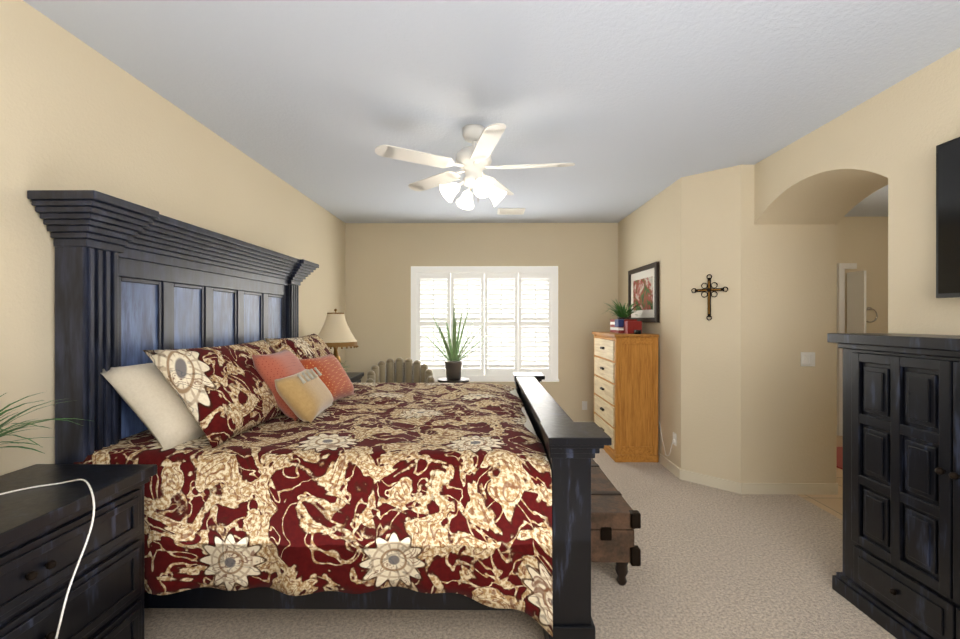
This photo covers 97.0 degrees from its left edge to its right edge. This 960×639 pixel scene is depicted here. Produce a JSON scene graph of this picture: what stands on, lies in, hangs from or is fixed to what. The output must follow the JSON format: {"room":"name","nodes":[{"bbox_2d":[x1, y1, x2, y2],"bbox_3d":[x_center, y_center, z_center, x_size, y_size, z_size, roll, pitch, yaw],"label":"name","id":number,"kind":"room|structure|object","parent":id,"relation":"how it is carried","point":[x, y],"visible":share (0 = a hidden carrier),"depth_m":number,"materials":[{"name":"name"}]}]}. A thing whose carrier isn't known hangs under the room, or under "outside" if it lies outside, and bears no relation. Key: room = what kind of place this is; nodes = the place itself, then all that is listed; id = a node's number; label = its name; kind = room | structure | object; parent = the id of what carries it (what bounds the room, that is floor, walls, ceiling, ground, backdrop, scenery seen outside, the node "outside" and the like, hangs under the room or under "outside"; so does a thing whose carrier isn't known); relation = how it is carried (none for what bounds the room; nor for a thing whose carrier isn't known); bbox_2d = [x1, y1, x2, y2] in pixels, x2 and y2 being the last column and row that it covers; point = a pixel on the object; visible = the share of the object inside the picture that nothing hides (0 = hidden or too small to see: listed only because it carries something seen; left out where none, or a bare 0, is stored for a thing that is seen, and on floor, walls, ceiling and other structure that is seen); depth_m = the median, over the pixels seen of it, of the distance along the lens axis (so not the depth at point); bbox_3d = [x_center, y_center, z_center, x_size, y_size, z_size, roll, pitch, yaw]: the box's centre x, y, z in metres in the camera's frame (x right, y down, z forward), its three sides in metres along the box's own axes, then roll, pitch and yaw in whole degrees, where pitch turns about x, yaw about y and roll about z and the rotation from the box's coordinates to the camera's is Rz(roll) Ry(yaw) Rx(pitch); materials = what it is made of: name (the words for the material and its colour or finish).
{"room":"bedroom","nodes":[
{"label":"bedroom","id":0,"kind":"room"},
{"bbox_2d":[0,0,344,475],"bbox_3d":[-1.911,0.082,2.499,0.150,2.740,6.710,0,0,1],"label":"wall","id":1,"kind":"structure","parent":0,"point":[76,113],"depth_m":1.97,"materials":[{"name":"paint"}]},
{"bbox_2d":[345,223,617,420],"bbox_3d":[0.019,0.078,5.761,3.650,2.740,0.150,0,0,1],"label":"wall","id":2,"kind":"structure","parent":0,"point":[381,259],"depth_m":5.68,"materials":[{"name":"paint"}]},
{"bbox_2d":[411,266,558,381],"bbox_3d":[0.058,0.058,5.693,1.990,1.540,0.085,0,0,1],"label":"window","id":3,"kind":"structure","parent":2,"relation":"in","point":[415,270],"depth_m":5.66,"materials":[{"name":"white wood"}]},
{"bbox_2d":[417,272,551,374],"bbox_3d":[0.058,0.058,5.665,1.796,1.370,0.072,0,0,1],"label":"window shutters","id":4,"kind":"object","parent":3,"relation":"attached to","point":[450,297],"visible":0.88,"depth_m":5.66,"materials":[{"name":"white wood"}]},
{"bbox_2d":[582,401,586,409],"bbox_3d":[1.398,1.148,5.668,0.072,0.115,0.011,0,0,1],"label":"electrical outlet","id":5,"kind":"object","parent":2,"relation":"attached to","point":[584,405],"visible":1,"depth_m":5.67,"materials":[{"name":"white plastic"}]},
{"bbox_2d":[23,0,959,222],"bbox_3d":[1.874,-1.338,2.463,7.720,0.100,6.710,0,0,1],"label":"ceiling","id":6,"kind":"structure","parent":0,"point":[627,107],"depth_m":2.29,"materials":[{"name":"white paint"}]},
{"bbox_2d":[375,123,574,209],"bbox_3d":[-0.003,-1.023,2.855,1.259,0.529,1.278,0,0,1],"label":"fan","id":7,"kind":"object","parent":6,"relation":"hanging from","point":[474,160],"visible":1,"depth_m":2.80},
{"bbox_2d":[497,208,524,214],"bbox_3d":[0.367,-1.281,5.046,0.320,0.017,0.250,0,0,1],"label":"ceiling vent","id":8,"kind":"object","parent":6,"relation":"in","point":[510,211],"visible":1,"depth_m":5.01,"materials":[{"name":"white metal"}]},
{"bbox_2d":[144,449,896,638],"bbox_3d":[0.314,1.502,2.480,4.600,0.100,6.710,0,0,1],"label":"floor carpet","id":9,"kind":"object","parent":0,"point":[716,563],"depth_m":2.24,"materials":[{"name":"beige carpet"}]},
{"bbox_2d":[0,464,156,638],"bbox_3d":[-1.570,1.023,1.287,0.514,0.860,0.914,0,0,1],"label":"nightstand","id":10,"kind":"object","parent":9,"relation":"on","point":[44,530],"visible":1,"depth_m":1.44,"materials":[{"name":"black wood"}]},
{"bbox_2d":[0,392,90,453],"bbox_3d":[-1.587,0.405,1.459,0.464,0.375,0.407,0,0,1],"label":"potted plant","id":11,"kind":"object","parent":10,"relation":"on","point":[10,427],"visible":1,"depth_m":1.44,"materials":[{"name":"green plant"}]},
{"bbox_2d":[0,479,94,638],"bbox_3d":[-1.485,0.967,1.356,0.408,0.814,0.333,0,0,1],"label":"cable","id":12,"kind":"object","parent":10,"relation":"attached to","point":[79,560],"visible":1,"depth_m":1.40,"materials":[{"name":"white plastic"}]},
{"bbox_2d":[27,190,611,638],"bbox_3d":[-0.630,0.464,2.870,2.374,1.975,2.335,0,0,1],"label":"bed","id":13,"kind":"object","parent":9,"relation":"on","point":[297,472],"visible":0.96,"depth_m":1.83,"materials":[{"name":"red fabric"}]},
{"bbox_2d":[274,369,333,422],"bbox_3d":[-1.021,0.437,2.506,0.254,0.249,0.517,0,0,1],"label":"pillow","id":14,"kind":"object","parent":13,"relation":"on","point":[302,395],"depth_m":2.38,"materials":[{"name":"beige fabric"}]},
{"bbox_2d":[73,383,552,636],"bbox_3d":[-0.710,0.941,2.867,2.050,0.768,2.238,0,0,1],"label":"bedspread","id":15,"kind":"object","parent":13,"relation":"on","point":[394,496],"depth_m":1.80,"materials":[{"name":"red fabric"}]},
{"bbox_2d":[346,372,363,382],"bbox_3d":[-1.542,1.020,4.381,0.514,0.860,0.724,0,0,1],"label":"nightstand","id":16,"kind":"object","parent":9,"relation":"on","point":[355,377],"visible":0.08,"depth_m":4.55,"materials":[{"name":"black wood"}]},
{"bbox_2d":[318,309,357,362],"bbox_3d":[-1.499,0.238,4.410,0.457,0.702,0.454,0,0,1],"label":"lamp","id":17,"kind":"object","parent":16,"relation":"on","point":[335,333],"visible":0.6,"depth_m":4.30,"materials":[{"name":"beige fabric"}]},
{"bbox_2d":[366,357,434,382],"bbox_3d":[-0.954,0.968,5.129,0.814,0.963,0.769,0,0,1],"label":"chair","id":18,"kind":"object","parent":9,"relation":"on","point":[399,370],"visible":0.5,"depth_m":5.37,"materials":[{"name":"beige fabric"}]},
{"bbox_2d":[438,377,469,382],"bbox_3d":[-0.322,1.086,5.187,0.390,0.725,0.403,0,0,1],"label":"side table","id":19,"kind":"object","parent":9,"relation":"on","point":[460,380],"visible":0.27,"depth_m":5.05,"materials":[{"name":"black wood"}]},
{"bbox_2d":[425,308,488,379],"bbox_3d":[-0.286,0.252,5.186,0.866,0.940,0.504,0,0,1],"label":"plant","id":20,"kind":"object","parent":19,"relation":"on","point":[453,362],"visible":1,"depth_m":5.14,"materials":[{"name":"green plant"}]},
{"bbox_2d":[591,458,640,585],"bbox_3d":[0.676,1.239,2.761,0.360,0.426,1.030,0,0,1],"label":"trunk","id":21,"kind":"object","parent":9,"relation":"on","point":[615,520],"visible":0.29,"depth_m":2.27,"materials":[{"name":"wood"}]},
{"bbox_2d":[592,332,658,461],"bbox_3d":[1.584,0.799,4.748,0.462,1.300,0.906,0,0,1],"label":"chest","id":22,"kind":"object","parent":9,"relation":"on","point":[626,392],"visible":0.92,"depth_m":4.33,"materials":[{"name":"brown wood"}]},
{"bbox_2d":[610,319,636,332],"bbox_3d":[1.604,0.072,4.761,0.202,0.148,0.302,0,0,1],"label":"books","id":23,"kind":"object","parent":22,"relation":"on","point":[617,326],"visible":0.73,"depth_m":4.64,"materials":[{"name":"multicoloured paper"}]},
{"bbox_2d":[602,299,641,318],"bbox_3d":[1.551,-0.118,4.753,0.475,0.228,0.625,0,0,1],"label":"fern","id":24,"kind":"object","parent":23,"relation":"on","point":[620,312],"visible":1,"depth_m":4.71,"materials":[{"name":"green plant"}]},
{"bbox_2d":[624,321,641,333],"bbox_3d":[1.627,0.084,4.469,0.150,0.130,0.225,0,0,1],"label":"tin","id":25,"kind":"object","parent":22,"relation":"on","point":[632,327],"visible":1,"depth_m":4.46,"materials":[{"name":"red metal"}]},
{"bbox_2d":[827,333,959,638],"bbox_3d":[2.052,0.764,1.246,0.392,1.378,2.115,0,0,1],"label":"armoire","id":26,"kind":"object","parent":9,"relation":"on","point":[898,577],"visible":1,"depth_m":1.92,"materials":[{"name":"black wood"}]},
{"bbox_2d":[618,165,836,482],"bbox_3d":[2.404,0.080,4.675,1.140,2.740,2.280,0,0,1],"label":"wall block","id":27,"kind":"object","parent":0,"point":[744,396],"visible":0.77,"depth_m":3.55,"materials":[{"name":"paint"}]},
{"bbox_2d":[628,262,658,321],"bbox_3d":[1.817,-0.281,4.755,0.030,0.620,0.850,0,0,1],"label":"picture frame","id":28,"kind":"object","parent":27,"relation":"attached to","point":[643,285],"visible":0.85,"depth_m":4.67,"materials":[{"name":"black wood"}]},
{"bbox_2d":[672,432,676,445],"bbox_3d":[1.818,1.120,3.981,0.018,0.115,0.072,0,0,1],"label":"electrical outlet","id":29,"kind":"object","parent":27,"relation":"attached to","point":[674,439],"visible":0.98,"depth_m":3.96,"materials":[{"name":"white plastic"}]},
{"bbox_2d":[659,421,672,455],"bbox_3d":[1.796,1.164,4.141,0.042,0.272,0.326,0,0,1],"label":"cord","id":30,"kind":"object","parent":29,"relation":"attached to","point":[663,443],"visible":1,"depth_m":4.13,"materials":[{"name":"white plastic"}]},
{"bbox_2d":[573,421,837,494],"bbox_3d":[1.874,1.407,2.466,7.420,0.090,6.410,0,0,1],"label":"baseboard","id":31,"kind":"structure","parent":27,"relation":"attached to","point":[767,488],"depth_m":3.52,"materials":[{"name":"beige paint"}]},
{"bbox_2d":[691,274,727,319],"bbox_3d":[1.991,-0.192,3.688,0.218,0.402,0.201,0,0,1],"label":"decor","id":32,"kind":"object","parent":27,"relation":"attached to","point":[709,289],"visible":1,"depth_m":3.68,"materials":[{"name":"black metal"}]},
{"bbox_2d":[801,352,814,365],"bbox_3d":[2.724,0.331,3.525,0.118,0.118,0.011,0,0,1],"label":"switch plate","id":33,"kind":"object","parent":27,"relation":"attached to","point":[807,358],"visible":1,"depth_m":3.52,"materials":[{"name":"white plastic"}]},
{"bbox_2d":[798,435,842,519],"bbox_3d":[4.174,1.502,2.445,3.120,0.100,6.710,0,0,1],"label":"floor","id":34,"kind":"structure","parent":0,"point":[832,504],"depth_m":3.42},
{"bbox_2d":[837,447,842,469],"bbox_3d":[4.402,1.443,4.438,1.800,0.014,0.700,0,0,1],"label":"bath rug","id":35,"kind":"object","parent":34,"relation":"on","point":[840,457],"depth_m":4.42,"materials":[{"name":"red fabric"}]},
{"bbox_2d":[754,89,887,224],"bbox_3d":[2.618,-1.038,2.946,0.680,0.500,1.170,0,0,1],"label":"wall","id":36,"kind":"structure","parent":0,"point":[834,171],"depth_m":3.03,"materials":[{"name":"paint"}]},
{"bbox_2d":[837,217,887,332],"bbox_3d":[4.371,0.079,5.412,2.780,2.740,0.150,0,0,1],"label":"wall","id":37,"kind":"structure","parent":0,"point":[862,242],"depth_m":5.33,"materials":[{"name":"paint"}]},
{"bbox_2d":[837,263,865,435],"bbox_3d":[4.579,0.374,5.185,0.220,2.150,0.300,0,0,1],"label":"door frame","id":38,"kind":"structure","parent":37,"relation":"attached to","point":[856,301],"depth_m":5.26,"materials":[{"name":"white paint"}]},
{"bbox_2d":[866,307,877,322],"bbox_3d":[4.870,-0.057,5.312,0.184,0.195,0.034,0,0,1],"label":"towel ring","id":39,"kind":"object","parent":37,"relation":"attached to","point":[869,308],"visible":0.62,"depth_m":5.30,"materials":[{"name":"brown metal"}]},
{"bbox_2d":[888,48,959,334],"bbox_3d":[2.598,0.084,0.733,0.680,2.740,3.260,0,0,1],"label":"wall","id":40,"kind":"structure","parent":0,"point":[923,113],"depth_m":2.20,"materials":[{"name":"paint"}]},
{"bbox_2d":[936,137,959,297],"bbox_3d":[2.220,-0.467,1.411,0.085,0.730,1.250,0,0,1],"label":"screen","id":41,"kind":"object","parent":40,"relation":"attached to","point":[947,219],"visible":1,"depth_m":1.98,"materials":[{"name":"black plastic"}]},
{"label":"outside","id":42,"kind":"structure","parent":0,"visible":0},
{"bbox_2d":[421,288,547,368],"bbox_3d":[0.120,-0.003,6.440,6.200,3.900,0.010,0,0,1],"label":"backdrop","id":43,"kind":"structure","parent":42,"point":[488,335],"depth_m":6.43,"materials":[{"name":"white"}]}
]}

